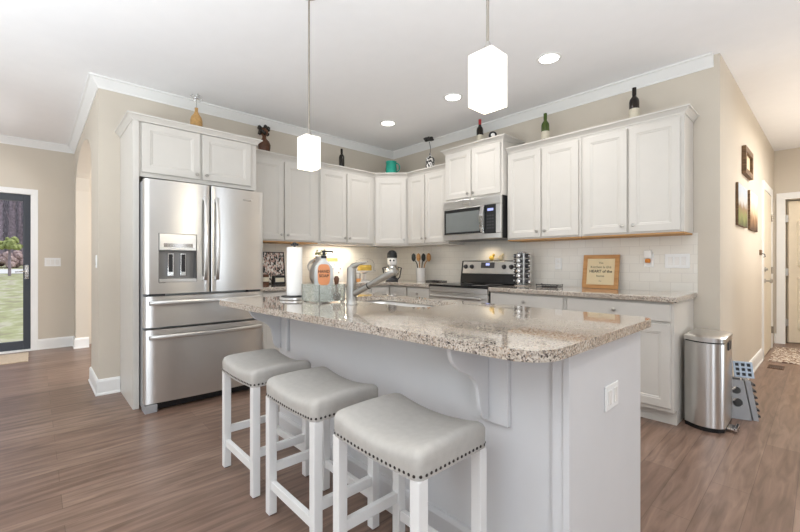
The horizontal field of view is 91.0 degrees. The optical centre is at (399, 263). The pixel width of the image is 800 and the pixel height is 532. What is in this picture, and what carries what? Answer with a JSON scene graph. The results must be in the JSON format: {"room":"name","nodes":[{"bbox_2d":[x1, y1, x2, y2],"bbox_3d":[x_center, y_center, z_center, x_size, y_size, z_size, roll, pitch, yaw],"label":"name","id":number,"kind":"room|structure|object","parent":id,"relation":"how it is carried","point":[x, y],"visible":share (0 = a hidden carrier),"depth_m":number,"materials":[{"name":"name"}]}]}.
{"room":"kitchen","nodes":[
{"label":"kitchen","id":0,"kind":"room"},
{"bbox_2d":[0,143,90,343],"bbox_3d":[-4.780,-0.234,5.294,7.720,2.755,0.120,0,0,-43],"label":"wall","id":1,"kind":"structure","parent":0,"point":[51,173],"depth_m":5.30,"materials":[{"name":"paint"}]},
{"bbox_2d":[0,193,30,351],"bbox_3d":[-5.189,0.114,4.861,0.903,2.021,0.117,0,0,-43],"label":"door","id":2,"kind":"structure","parent":1,"relation":"in","point":[15,209],"depth_m":5.09,"materials":[{"name":"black glass"}]},
{"bbox_2d":[0,186,37,353],"bbox_3d":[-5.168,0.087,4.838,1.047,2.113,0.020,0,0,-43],"label":"trim","id":3,"kind":"structure","parent":1,"relation":"attached to","point":[34,193],"depth_m":5.16,"materials":[{"name":"wood"}]},
{"bbox_2d":[0,135,73,153],"bbox_3d":[-6.019,-1.565,4.012,4.160,0.092,0.070,0,0,-43],"label":"trim","id":4,"kind":"structure","parent":1,"relation":"attached to","point":[4,139],"depth_m":5.15,"materials":[{"name":"wood"}]},
{"bbox_2d":[44,258,60,265],"bbox_3d":[-4.681,-0.016,5.297,0.165,0.115,0.010,0,0,-43],"label":"switch plate","id":5,"kind":"object","parent":1,"relation":"attached to","point":[47,261],"visible":1,"depth_m":5.29,"materials":[{"name":"white plastic"}]},
{"bbox_2d":[38,336,88,349],"bbox_3d":[-4.512,1.075,5.276,0.511,0.138,0.272,0,0,-43],"label":"baseboard","id":6,"kind":"structure","parent":1,"relation":"attached to","point":[48,343],"depth_m":5.31,"materials":[{"name":"wood"}]},
{"bbox_2d":[74,88,117,378],"bbox_3d":[-3.515,-0.234,4.477,0.140,2.755,2.800,0,0,-43],"label":"wall","id":7,"kind":"structure","parent":0,"point":[96,152],"depth_m":3.49,"materials":[{"name":"paint"}]},
{"bbox_2d":[68,74,97,152],"bbox_3d":[-3.568,-1.565,4.380,0.070,0.092,2.870,0,0,-43],"label":"trim","id":8,"kind":"structure","parent":7,"relation":"attached to","point":[90,90],"depth_m":4.03,"materials":[{"name":"wood"}]},
{"bbox_2d":[88,367,119,395],"bbox_3d":[-2.762,1.075,3.662,0.175,0.138,0.624,0,0,-43],"label":"baseboard","id":9,"kind":"structure","parent":7,"relation":"attached to","point":[105,386],"depth_m":3.45,"materials":[{"name":"wood"}]},
{"bbox_2d":[118,93,393,375],"bbox_3d":[-1.299,-0.234,4.709,3.420,2.755,0.120,0,0,-43],"label":"wall","id":10,"kind":"structure","parent":0,"point":[282,143],"depth_m":4.18,"materials":[{"name":"paint"}]},
{"bbox_2d":[89,72,393,158],"bbox_3d":[-1.355,-1.565,4.527,3.510,0.092,0.070,0,0,-43],"label":"trim","id":11,"kind":"structure","parent":10,"relation":"attached to","point":[102,82],"depth_m":4.05,"materials":[{"name":"wood"}]},
{"bbox_2d":[256,149,317,244],"bbox_3d":[-1.340,-0.697,4.340,0.849,0.942,0.346,0,0,-43],"label":"upper cabinet","id":12,"kind":"object","parent":10,"relation":"attached to","point":[290,193],"visible":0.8,"depth_m":4.25,"materials":[{"name":"white wood"}]},
{"bbox_2d":[257,125,270,150],"bbox_3d":[-1.467,-1.323,4.243,0.133,0.334,0.140,0,0,-43],"label":"figurine","id":13,"kind":"object","parent":12,"relation":"on","point":[265,144],"visible":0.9,"depth_m":4.20,"materials":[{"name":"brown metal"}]},
{"bbox_2d":[263,243,393,282],"bbox_3d":[-0.947,0.002,4.949,2.322,0.485,0.008,0,0,-43],"label":"tiled wall","id":14,"kind":"structure","parent":10,"relation":"attached to","point":[348,255],"depth_m":5.14,"materials":[{"name":"tile"}]},
{"bbox_2d":[307,162,374,246],"bbox_3d":[-0.723,-0.697,4.914,0.837,0.942,0.346,0,0,-43],"label":"upper cabinet","id":15,"kind":"object","parent":10,"relation":"attached to","point":[345,194],"visible":0.91,"depth_m":4.77,"materials":[{"name":"white wood"}]},
{"bbox_2d":[339,149,343,165],"bbox_3d":[-0.729,-1.294,4.911,0.068,0.274,0.068,0,0,-43],"label":"wine bottle","id":16,"kind":"object","parent":15,"relation":"on","point":[341,156],"visible":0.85,"depth_m":4.89,"materials":[{"name":"black glass"}]},
{"bbox_2d":[362,172,422,247],"bbox_3d":[-0.110,-0.697,5.299,0.618,0.942,0.618,0,0,-43],"label":"upper cabinet","id":17,"kind":"object","parent":10,"relation":"attached to","point":[390,189],"visible":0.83,"depth_m":5.09,"materials":[{"name":"white wood"}]},
{"bbox_2d":[386,160,399,172],"bbox_3d":[-0.107,-1.244,5.145,0.150,0.175,0.175,0,0,-43],"label":"mug","id":18,"kind":"object","parent":17,"relation":"on","point":[391,167],"visible":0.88,"depth_m":5.09,"materials":[{"name":"teal ceramic"}]},
{"bbox_2d":[0,0,799,150],"bbox_3d":[1.354,-1.661,4.398,15.720,0.100,9.790,0,0,-43],"label":"ceiling","id":19,"kind":"structure","parent":0,"point":[372,62],"depth_m":2.98,"materials":[{"name":"paint"}]},
{"bbox_2d":[297,0,320,170],"bbox_3d":[-0.541,-1.086,2.334,0.110,1.050,0.110,0,0,-43],"label":"pendant light","id":20,"kind":"object","parent":19,"relation":"hanging from","point":[308,145],"visible":1,"depth_m":2.31,"materials":[{"name":"glass"}]},
{"bbox_2d":[380,120,395,125],"bbox_3d":[-0.138,-1.607,4.512,0.190,0.008,0.190,0,0,-43],"label":"recessed light","id":21,"kind":"object","parent":19,"relation":"in","point":[384,122],"visible":1,"depth_m":4.51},
{"bbox_2d":[382,121,393,125],"bbox_3d":[-0.138,-1.608,4.512,0.144,0.002,0.144,0,0,-43],"label":"diffuser","id":22,"kind":"object","parent":21,"relation":"attached to","point":[385,123],"depth_m":4.52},
{"bbox_2d":[443,93,462,101],"bbox_3d":[0.513,-1.607,3.807,0.190,0.008,0.190,0,0,-43],"label":"recessed light","id":23,"kind":"object","parent":19,"relation":"in","point":[451,97],"visible":1,"depth_m":3.80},
{"bbox_2d":[446,95,459,99],"bbox_3d":[0.513,-1.608,3.807,0.144,0.002,0.144,0,0,-43],"label":"diffuser","id":24,"kind":"object","parent":23,"relation":"attached to","point":[448,97],"depth_m":3.81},
{"bbox_2d":[468,0,506,113],"bbox_3d":[0.316,-1.086,1.414,0.110,1.050,0.110,0,0,-43],"label":"pendant light","id":25,"kind":"object","parent":19,"relation":"hanging from","point":[487,67],"visible":1,"depth_m":1.38,"materials":[{"name":"glass"}]},
{"bbox_2d":[536,52,561,64],"bbox_3d":[1.169,-1.607,3.084,0.190,0.008,0.190,0,0,-43],"label":"recessed light","id":26,"kind":"object","parent":19,"relation":"in","point":[547,58],"visible":1,"depth_m":3.08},
{"bbox_2d":[539,54,558,62],"bbox_3d":[1.169,-1.608,3.084,0.144,0.002,0.144,0,0,-43],"label":"diffuser","id":27,"kind":"object","parent":26,"relation":"attached to","point":[543,58],"depth_m":3.08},
{"bbox_2d":[0,326,799,531],"bbox_3d":[1.354,1.184,4.398,15.720,0.080,9.790,0,0,-43],"label":"floor","id":28,"kind":"structure","parent":0,"point":[73,459],"depth_m":2.21,"materials":[{"name":"brown wood"}]},
{"bbox_2d":[0,352,28,364],"bbox_3d":[-4.841,1.138,4.500,0.850,0.012,0.600,0,0,-43],"label":"door mat","id":29,"kind":"object","parent":28,"relation":"on","point":[19,357],"visible":1,"depth_m":4.67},
{"bbox_2d":[115,110,262,409],"bbox_3d":[-1.916,-0.013,3.608,1.067,2.315,0.651,0,0,-43],"label":"tall cabinet","id":30,"kind":"object","parent":28,"relation":"on","point":[151,147],"visible":0.86,"depth_m":3.28,"materials":[{"name":"white wood"}]},
{"bbox_2d":[190,93,202,126],"bbox_3d":[-1.838,-1.337,3.549,0.113,0.381,0.112,0,0,-43],"label":"flask","id":31,"kind":"object","parent":30,"relation":"on","point":[196,119],"visible":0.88,"depth_m":3.52,"materials":[{"name":"beige glass"}]},
{"bbox_2d":[190,93,201,100],"bbox_3d":[-1.838,-1.498,3.549,0.113,0.058,0.112,0,0,-43],"label":"stopper","id":32,"kind":"object","parent":31,"relation":"on","point":[196,97],"depth_m":3.54,"materials":[{"name":"silver metal"}]},
{"bbox_2d":[139,178,262,414],"bbox_3d":[-1.807,0.242,3.519,0.932,1.803,0.810,0,0,-43],"label":"refrigerator","id":33,"kind":"object","parent":28,"relation":"on","point":[201,246],"visible":0.96,"depth_m":3.19,"materials":[{"name":"silver metal"}]},
{"bbox_2d":[222,349,310,497],"bbox_3d":[-0.740,0.831,2.170,0.336,0.627,0.442,0,0,-43],"label":"bar stool","id":34,"kind":"object","parent":28,"relation":"on","point":[253,369],"visible":0.76,"depth_m":2.10,"materials":[{"name":"fabric"}]},
{"bbox_2d":[263,291,286,351],"bbox_3d":[-1.304,0.708,4.166,0.663,0.872,0.650,0,0,-43],"label":"base cabinet","id":35,"kind":"object","parent":28,"relation":"on","point":[267,335],"visible":0.02,"depth_m":3.80,"materials":[{"name":"white wood"}]},
{"bbox_2d":[266,367,378,531],"bbox_3d":[-0.352,0.831,1.753,0.336,0.627,0.442,0,0,-43],"label":"bar stool","id":36,"kind":"object","parent":28,"relation":"on","point":[315,395],"visible":0.91,"depth_m":1.68,"materials":[{"name":"white wood"}]},
{"bbox_2d":[370,285,407,295],"bbox_3d":[-0.118,0.708,5.085,0.921,0.872,0.919,0,0,-43],"label":"base cabinet","id":37,"kind":"object","parent":28,"relation":"on","point":[388,289],"visible":0.12,"depth_m":4.75,"materials":[{"name":"white wood"}]},
{"bbox_2d":[260,279,454,291],"bbox_3d":[-0.492,0.251,4.481,2.291,0.041,1.295,0,0,-43],"label":"countertop","id":38,"kind":"structure","parent":37,"relation":"on","point":[410,283],"depth_m":4.53,"materials":[{"name":"stone"}]},
{"bbox_2d":[263,274,268,285],"bbox_3d":[-1.420,0.172,4.105,0.101,0.115,0.101,0,0,-43],"label":"coffee canister","id":39,"kind":"object","parent":38,"relation":"on","point":[265,276],"visible":0.5,"depth_m":4.07,"materials":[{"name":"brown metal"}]},
{"bbox_2d":[263,252,285,283],"bbox_3d":[-1.445,0.049,4.411,0.320,0.356,0.061,0,0,-43],"label":"decorative panel","id":40,"kind":"object","parent":38,"relation":"on","point":[273,262],"visible":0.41,"depth_m":4.43,"materials":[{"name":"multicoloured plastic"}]},
{"bbox_2d":[272,275,284,284],"bbox_3d":[-1.305,0.179,4.224,0.130,0.100,0.062,0,0,-43],"label":"box","id":41,"kind":"object","parent":38,"relation":"on","point":[276,279],"visible":1,"depth_m":4.19,"materials":[{"name":"black plastic"}]},
{"bbox_2d":[307,256,320,282],"bbox_3d":[-0.919,0.074,4.516,0.266,0.310,0.250,0,0,-43],"label":"pitcher","id":42,"kind":"object","parent":38,"relation":"on","point":[317,259],"visible":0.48,"depth_m":4.46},
{"bbox_2d":[315,249,326,255],"bbox_3d":[-0.906,-0.111,4.523,0.145,0.102,0.134,0,0,-18],"label":"bunch","id":43,"kind":"object","parent":42,"relation":"on","point":[317,252],"visible":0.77,"depth_m":4.49,"materials":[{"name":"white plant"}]},
{"bbox_2d":[314,258,337,261],"bbox_3d":[-0.916,0.080,4.914,0.340,0.297,0.053,0,0,-43],"label":"cutting board","id":44,"kind":"object","parent":38,"relation":"on","point":[327,259],"visible":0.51,"depth_m":4.98,"materials":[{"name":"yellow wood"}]},
{"bbox_2d":[329,262,343,281],"bbox_3d":[-0.820,0.105,4.943,0.240,0.248,0.040,0,0,-43],"label":"plaque","id":45,"kind":"object","parent":38,"relation":"on","point":[337,266],"visible":0.53,"depth_m":4.97,"materials":[{"name":"white ceramic"}]},
{"bbox_2d":[356,270,360,282],"bbox_3d":[-0.537,0.144,4.653,0.147,0.170,0.147,0,0,-43],"label":"jar","id":46,"kind":"object","parent":38,"relation":"on","point":[358,275],"visible":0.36,"depth_m":4.60,"materials":[{"name":"clear glass"}]},
{"bbox_2d":[356,255,375,281],"bbox_3d":[-0.437,0.066,4.855,0.276,0.328,0.276,0,0,-43],"label":"cake stand","id":47,"kind":"object","parent":38,"relation":"on","point":[369,267],"visible":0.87,"depth_m":4.78,"materials":[{"name":"glass"}]},
{"bbox_2d":[382,250,401,280],"bbox_3d":[-0.103,0.029,5.098,0.195,0.400,0.196,0,0,-43],"label":"figurine","id":48,"kind":"object","parent":38,"relation":"on","point":[391,255],"visible":0.86,"depth_m":5.04,"materials":[{"name":"ceramic"}]},
{"bbox_2d":[385,265,399,276],"bbox_3d":[-0.103,0.099,5.098,0.195,0.160,0.196,0,0,-43],"label":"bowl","id":49,"kind":"object","parent":48,"relation":"on","point":[388,267],"depth_m":5.04,"materials":[{"name":"silver metal"}]},
{"bbox_2d":[416,268,424,280],"bbox_3d":[0.268,0.144,5.081,0.123,0.170,0.124,0,0,-43],"label":"utensil crock","id":50,"kind":"object","parent":38,"relation":"on","point":[420,272],"visible":0.96,"depth_m":5.03,"materials":[{"name":"white ceramic"}]},
{"bbox_2d":[411,253,417,267],"bbox_3d":[0.200,0.042,5.080,0.115,0.345,0.050,0,0,22],"label":"spatula","id":51,"kind":"object","parent":50,"relation":"in","point":[413,257],"visible":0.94,"depth_m":5.07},
{"bbox_2d":[416,253,420,267],"bbox_3d":[0.237,0.042,5.048,0.057,0.344,0.066,0,0,4],"label":"spoon","id":52,"kind":"object","parent":50,"relation":"in","point":[418,257],"visible":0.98,"depth_m":5.03,"materials":[{"name":"brown wood"}]},
{"bbox_2d":[421,253,425,267],"bbox_3d":[0.300,0.042,5.108,0.064,0.344,0.057,0,0,0],"label":"spoon","id":53,"kind":"object","parent":50,"relation":"in","point":[423,257],"visible":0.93,"depth_m":5.09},
{"bbox_2d":[424,253,430,267],"bbox_3d":[0.342,0.041,5.067,0.131,0.347,0.049,0,0,31],"label":"turner","id":54,"kind":"object","parent":50,"relation":"in","point":[428,257],"visible":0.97,"depth_m":5.03,"materials":[{"name":"brown wood"}]},
{"bbox_2d":[426,280,446,281],"bbox_3d":[0.447,0.221,4.844,0.171,0.015,0.210,0,0,-43],"label":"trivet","id":55,"kind":"object","parent":38,"relation":"on","point":[426,280],"visible":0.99,"depth_m":4.83,"materials":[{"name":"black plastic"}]},
{"bbox_2d":[333,393,486,531],"bbox_3d":[0.025,0.831,1.348,0.336,0.627,0.442,0,0,-43],"label":"bar stool","id":56,"kind":"object","parent":28,"relation":"on","point":[417,442],"visible":1,"depth_m":1.29,"materials":[{"name":"white leather"}]},
{"bbox_2d":[408,287,429,297],"bbox_3d":[0.423,0.708,4.702,0.650,0.872,0.376,0,0,-43],"label":"base cabinet","id":57,"kind":"object","parent":28,"relation":"on","point":[424,292],"visible":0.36,"depth_m":4.48,"materials":[{"name":"white wood"}]},
{"bbox_2d":[249,311,639,531],"bbox_3d":[0.011,0.705,2.091,0.906,0.879,2.011,0,0,-43],"label":"kitchen island","id":58,"kind":"object","parent":28,"relation":"on","point":[562,437],"visible":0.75,"depth_m":1.42,"materials":[{"name":"white wood"}]},
{"bbox_2d":[220,292,650,362],"bbox_3d":[-0.035,0.246,2.067,1.069,0.033,2.110,0,0,-43],"label":"island countertop","id":59,"kind":"structure","parent":58,"relation":"on","point":[499,331],"depth_m":1.53,"materials":[{"name":"stone"}]},
{"bbox_2d":[279,242,301,300],"bbox_3d":[-0.674,0.047,2.511,0.184,0.366,0.184,0,0,-43],"label":"paper towel holder","id":60,"kind":"object","parent":59,"relation":"on","point":[294,244],"visible":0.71,"depth_m":2.44,"materials":[{"name":"metal"}]},
{"bbox_2d":[287,247,301,295],"bbox_3d":[-0.674,0.050,2.511,0.097,0.304,0.097,0,0,-43],"label":"paper towel roll","id":61,"kind":"object","parent":60,"relation":"on","point":[294,254],"visible":0.98,"depth_m":2.47,"materials":[{"name":"paper"}]},
{"bbox_2d":[302,283,344,303],"bbox_3d":[-0.462,0.177,2.363,0.180,0.105,0.195,0,0,-43],"label":"caddy","id":62,"kind":"object","parent":59,"relation":"on","point":[319,294],"visible":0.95,"depth_m":2.29,"materials":[{"name":"silver metal"}]},
{"bbox_2d":[314,250,333,284],"bbox_3d":[-0.455,0.070,2.357,0.114,0.294,0.068,0,0,-11],"label":"soap bottle","id":63,"kind":"object","parent":62,"relation":"in","point":[323,272],"visible":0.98,"depth_m":2.33,"materials":[{"name":"clear plastic"}]},
{"bbox_2d":[334,276,338,283],"bbox_3d":[-0.380,0.147,2.354,0.048,0.140,0.048,0,0,-43],"label":"scrub brush","id":64,"kind":"object","parent":62,"relation":"in","point":[336,278],"visible":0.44,"depth_m":2.34,"materials":[{"name":"brown wood"}]},
{"bbox_2d":[345,261,396,304],"bbox_3d":[-0.163,0.109,2.106,0.334,0.241,0.068,0,0,37],"label":"faucet","id":65,"kind":"object","parent":59,"relation":"on","point":[352,292],"visible":1,"depth_m":2.16,"materials":[{"name":"silver metal"}]},
{"bbox_2d":[362,300,432,306],"bbox_3d":[-0.026,0.371,2.424,0.430,0.214,0.820,0,0,-43],"label":"sink","id":66,"kind":"object","parent":59,"relation":"in","point":[372,301],"visible":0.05,"depth_m":2.68,"materials":[{"name":"metal"}]},
{"bbox_2d":[608,390,611,405],"bbox_3d":[0.753,0.482,1.410,0.030,0.053,0.002,0,0,-43],"label":"socket","id":67,"kind":"object","parent":58,"relation":"attached to","point":[609,391],"depth_m":1.41,"materials":[{"name":"white plastic"}]},
{"bbox_2d":[614,386,616,401],"bbox_3d":[0.794,0.482,1.447,0.030,0.053,0.002,0,0,-43],"label":"socket","id":68,"kind":"object","parent":58,"relation":"attached to","point":[615,387],"depth_m":1.44,"materials":[{"name":"white plastic"}]},
{"bbox_2d":[429,260,516,302],"bbox_3d":[0.791,0.551,4.259,0.673,1.165,0.764,0,0,-43],"label":"range","id":69,"kind":"object","parent":28,"relation":"on","point":[478,275],"visible":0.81,"depth_m":4.26,"materials":[{"name":"silver metal"}]},
{"bbox_2d":[429,282,512,288],"bbox_3d":[0.783,0.237,4.252,0.555,0.021,0.764,0,0,-43],"label":"cooktop","id":70,"kind":"object","parent":69,"relation":"in","point":[457,285],"depth_m":4.20,"materials":[{"name":"black glass"}]},
{"bbox_2d":[490,292,565,309],"bbox_3d":[1.330,0.708,3.727,0.650,0.872,0.740,0,0,-43],"label":"base cabinet","id":71,"kind":"object","parent":28,"relation":"on","point":[517,299],"visible":0.19,"depth_m":3.49,"materials":[{"name":"white wood"}]},
{"bbox_2d":[488,285,696,302],"bbox_3d":[1.598,0.251,3.443,0.646,0.041,1.516,0,0,-43],"label":"countertop","id":72,"kind":"structure","parent":71,"relation":"on","point":[620,294],"depth_m":3.14,"materials":[{"name":"stone"}]},
{"bbox_2d":[514,251,530,285],"bbox_3d":[1.264,0.053,4.054,0.176,0.352,0.176,0,0,-43],"label":"spice rack","id":73,"kind":"object","parent":72,"relation":"on","point":[523,253],"visible":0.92,"depth_m":4.01,"materials":[{"name":"silver metal"}]},
{"bbox_2d":[536,283,562,287],"bbox_3d":[1.442,0.213,3.797,0.119,0.028,0.218,0,0,-43],"label":"wire tray","id":74,"kind":"object","parent":72,"relation":"on","point":[543,285],"visible":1,"depth_m":3.79,"materials":[{"name":"silver metal"}]},
{"bbox_2d":[582,255,619,288],"bbox_3d":[1.827,0.076,3.581,0.069,0.305,0.310,0,0,-43],"label":"framed sign","id":75,"kind":"object","parent":72,"relation":"on","point":[599,271],"visible":1,"depth_m":3.57,"materials":[{"name":"brown wood"}]},
{"bbox_2d":[586,259,614,284],"bbox_3d":[1.830,0.076,3.584,0.046,0.236,0.240,0,0,-43],"label":"print","id":76,"kind":"object","parent":75,"relation":"attached to","point":[598,271],"depth_m":3.58,"materials":[{"name":"beige paper"}]},
{"bbox_2d":[566,296,692,425],"bbox_3d":[1.840,0.708,3.179,0.650,0.872,0.752,0,0,-43],"label":"base cabinet","id":77,"kind":"object","parent":28,"relation":"on","point":[662,343],"visible":0.38,"depth_m":2.81,"materials":[{"name":"white wood"}]},
{"bbox_2d":[684,329,739,433],"bbox_3d":[2.222,0.819,2.792,0.383,0.650,0.286,0,0,-43],"label":"trash can","id":78,"kind":"object","parent":28,"relation":"on","point":[707,353],"visible":1,"depth_m":2.68,"materials":[{"name":"silver metal"}]},
{"bbox_2d":[732,361,760,420],"bbox_3d":[2.566,0.945,2.951,0.186,0.400,0.192,0,0,27],"label":"step stool","id":79,"kind":"object","parent":28,"relation":"on","point":[744,407],"visible":0.8,"depth_m":2.91,"materials":[{"name":"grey plastic"}]},
{"bbox_2d":[767,364,784,369],"bbox_3d":[4.139,1.141,4.326,0.220,0.006,0.130,0,0,-43],"label":"floor vent","id":80,"kind":"object","parent":28,"relation":"in","point":[779,367],"visible":1,"depth_m":4.30,"materials":[{"name":"brown metal"}]},
{"bbox_2d":[768,346,799,364],"bbox_3d":[5.079,1.138,4.593,1.100,0.012,1.060,0,0,-43],"label":"rug","id":81,"kind":"object","parent":28,"relation":"on","point":[780,354],"visible":1,"depth_m":4.83,"materials":[{"name":"fabric"}]},
{"bbox_2d":[394,53,799,376],"bbox_3d":[5.048,-0.234,6.094,8.000,2.755,6.500,0,0,-43],"label":"wall","id":82,"kind":"structure","parent":0,"point":[729,296],"depth_m":3.36,"materials":[{"name":"paint"}]},
{"bbox_2d":[440,133,525,202],"bbox_3d":[0.898,-0.996,4.360,0.420,0.600,0.843,0,0,-43],"label":"upper cabinet","id":83,"kind":"object","parent":82,"relation":"attached to","point":[476,169],"visible":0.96,"depth_m":4.17,"materials":[{"name":"white wood"}]},
{"bbox_2d":[443,194,506,241],"bbox_3d":[0.883,-0.476,4.346,0.460,0.436,0.757,0,0,-43],"label":"microwave","id":84,"kind":"object","parent":83,"relation":"attached to","point":[482,218],"visible":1,"depth_m":4.17,"materials":[{"name":"silver metal"}]},
{"bbox_2d":[476,119,482,140],"bbox_3d":[0.881,-1.436,4.333,0.074,0.298,0.074,0,0,-43],"label":"wine bottle","id":85,"kind":"object","parent":83,"relation":"on","point":[479,136],"visible":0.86,"depth_m":4.30,"materials":[{"name":"black glass"}]},
{"bbox_2d":[489,131,496,136],"bbox_3d":[0.968,-1.334,4.100,0.085,0.086,0.032,0,0,10],"label":"round ornament","id":86,"kind":"object","parent":83,"relation":"on","point":[493,133],"visible":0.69,"depth_m":4.09,"materials":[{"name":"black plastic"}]},
{"bbox_2d":[394,233,697,293],"bbox_3d":[1.129,-0.031,4.428,0.008,0.550,3.600,0,0,-43],"label":"tiled wall","id":87,"kind":"structure","parent":82,"relation":"attached to","point":[445,264],"depth_m":3.83,"materials":[{"name":"tile"}]},
{"bbox_2d":[406,163,464,246],"bbox_3d":[0.427,-0.697,4.922,0.346,0.942,0.699,0,0,-43],"label":"upper cabinet","id":88,"kind":"object","parent":87,"relation":"attached to","point":[426,186],"visible":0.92,"depth_m":4.82,"materials":[{"name":"white wood"}]},
{"bbox_2d":[423,136,434,167],"bbox_3d":[0.356,-1.361,4.852,0.133,0.409,0.136,0,0,-43],"label":"bottle","id":89,"kind":"object","parent":88,"relation":"on","point":[430,161],"visible":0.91,"depth_m":4.81,"materials":[{"name":"ceramic"}]},
{"bbox_2d":[423,136,433,141],"bbox_3d":[0.355,-1.536,4.852,0.128,0.059,0.126,0,0,-20],"label":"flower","id":90,"kind":"object","parent":89,"relation":"on","point":[426,139],"depth_m":4.82,"materials":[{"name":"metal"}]},
{"bbox_2d":[505,130,588,241],"bbox_3d":[1.443,-0.697,3.830,0.346,0.942,0.746,0,0,-43],"label":"upper cabinet","id":91,"kind":"object","parent":87,"relation":"attached to","point":[544,176],"visible":0.96,"depth_m":3.70,"materials":[{"name":"white wood"}]},
{"bbox_2d":[541,113,548,138],"bbox_3d":[1.416,-1.309,3.832,0.076,0.304,0.076,0,0,-43],"label":"wine bottle","id":92,"kind":"object","parent":91,"relation":"on","point":[545,125],"visible":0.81,"depth_m":3.81,"materials":[{"name":"green glass"}]},
{"bbox_2d":[555,258,561,268],"bbox_3d":[1.583,0.004,3.928,0.008,0.115,0.072,0,0,-43],"label":"wall outlet","id":93,"kind":"object","parent":87,"relation":"attached to","point":[558,261],"visible":1,"depth_m":3.92,"materials":[{"name":"white plastic"}]},
{"bbox_2d":[580,103,698,238],"bbox_3d":[1.965,-0.697,3.268,0.346,0.942,0.788,0,0,-43],"label":"upper cabinet","id":94,"kind":"object","parent":87,"relation":"attached to","point":[637,172],"visible":1,"depth_m":3.13,"materials":[{"name":"white wood"}]},
{"bbox_2d":[629,87,639,117],"bbox_3d":[1.950,-1.309,3.272,0.076,0.304,0.076,0,0,-43],"label":"wine bottle","id":95,"kind":"object","parent":94,"relation":"on","point":[634,110],"visible":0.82,"depth_m":3.25,"materials":[{"name":"black glass"}]},
{"bbox_2d":[644,253,653,266],"bbox_3d":[2.121,-0.026,3.349,0.008,0.115,0.072,0,0,-43],"label":"wall outlet","id":96,"kind":"object","parent":87,"relation":"attached to","point":[651,264],"visible":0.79,"depth_m":3.34,"materials":[{"name":"white plastic"}]},
{"bbox_2d":[644,250,651,262],"bbox_3d":[2.102,-0.058,3.333,0.041,0.107,0.057,0,0,-43],"label":"air freshener","id":97,"kind":"object","parent":96,"relation":"attached to","point":[647,253],"visible":1,"depth_m":3.32,"materials":[{"name":"white plastic"}]},
{"bbox_2d":[665,254,689,267],"bbox_3d":[2.256,-0.019,3.202,0.010,0.118,0.170,0,0,-43],"label":"switch plate","id":98,"kind":"object","parent":87,"relation":"attached to","point":[671,260],"visible":1,"depth_m":3.20,"materials":[{"name":"white plastic"}]},
{"bbox_2d":[668,257,672,264],"bbox_3d":[2.223,-0.019,3.233,0.005,0.066,0.032,0,0,-43],"label":"switch","id":99,"kind":"object","parent":98,"relation":"attached to","point":[670,259],"depth_m":3.23,"materials":[{"name":"white plastic"}]},
{"bbox_2d":[675,257,678,264],"bbox_3d":[2.254,-0.019,3.200,0.005,0.066,0.032,0,0,-43],"label":"switch","id":100,"kind":"object","parent":98,"relation":"attached to","point":[676,258],"depth_m":3.20,"materials":[{"name":"white plastic"}]},
{"bbox_2d":[681,257,685,264],"bbox_3d":[2.285,-0.019,3.166,0.005,0.066,0.032,0,0,-43],"label":"switch","id":101,"kind":"object","parent":98,"relation":"attached to","point":[683,259],"depth_m":3.17,"materials":[{"name":"white plastic"}]},
{"bbox_2d":[393,52,713,158],"bbox_3d":[1.141,-1.565,4.370,0.070,0.092,3.700,0,0,-43],"label":"trim","id":102,"kind":"structure","parent":82,"relation":"attached to","point":[705,61],"depth_m":3.75,"materials":[{"name":"wood"}]},
{"bbox_2d":[736,182,746,227],"bbox_3d":[3.162,-0.528,3.636,0.510,0.375,0.020,0,0,-42],"label":"print","id":103,"kind":"object","parent":82,"relation":"attached to","point":[741,191],"visible":1,"depth_m":3.56,"materials":[{"name":"multicoloured paper"}]},
{"bbox_2d":[742,145,752,179],"bbox_3d":[3.400,-0.976,3.842,0.480,0.260,0.033,0,0,-42],"label":"framed picture","id":104,"kind":"object","parent":82,"relation":"attached to","point":[747,155],"visible":1,"depth_m":3.77,"materials":[{"name":"brown wood"}]},
{"bbox_2d":[747,156,749,170],"bbox_3d":[3.393,-0.976,3.851,0.380,0.160,0.011,0,0,-42],"label":"print","id":105,"kind":"object","parent":104,"relation":"attached to","point":[748,157],"depth_m":3.91,"materials":[{"name":"beige paper"}]},
{"bbox_2d":[732,349,762,399],"bbox_3d":[3.314,1.075,3.867,2.474,0.138,0.160,0,0,-42],"label":"baseboard","id":106,"kind":"structure","parent":82,"relation":"attached to","point":[757,359],"depth_m":4.31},
{"bbox_2d":[748,190,757,231],"bbox_3d":[3.704,-0.538,4.125,0.550,0.395,0.020,0,0,-42],"label":"print","id":107,"kind":"object","parent":82,"relation":"attached to","point":[752,197],"visible":1,"depth_m":4.04,"materials":[{"name":"brown paper"}]},
{"bbox_2d":[762,180,772,358],"bbox_3d":[4.702,0.074,5.027,0.980,2.140,0.020,0,0,-42],"label":"trim","id":108,"kind":"structure","parent":82,"relation":"attached to","point":[765,186],"depth_m":4.70,"materials":[{"name":"wood"}]},
{"bbox_2d":[764,190,773,355],"bbox_3d":[4.726,0.119,5.009,0.811,2.030,0.084,0,0,-43],"label":"door","id":109,"kind":"structure","parent":82,"relation":"in","point":[768,218],"depth_m":5.01,"materials":[{"name":"white wood"}]},
{"bbox_2d":[774,148,799,343],"bbox_3d":[5.934,-0.234,5.156,0.120,2.755,1.760,0,0,-43],"label":"wall","id":110,"kind":"structure","parent":0,"point":[786,162],"depth_m":5.59,"materials":[{"name":"paint"}]},
{"bbox_2d":[776,192,799,343],"bbox_3d":[5.735,0.074,5.268,0.020,2.140,0.995,0,0,-43],"label":"trim","id":111,"kind":"structure","parent":110,"relation":"attached to","point":[780,198],"depth_m":5.60,"materials":[{"name":"wood"}]},
{"bbox_2d":[785,201,799,342],"bbox_3d":[5.912,0.122,5.578,0.864,2.020,0.101,0,0,5],"label":"door","id":112,"kind":"structure","parent":110,"relation":"in","point":[792,218],"depth_m":5.62,"materials":[{"name":"white wood"}]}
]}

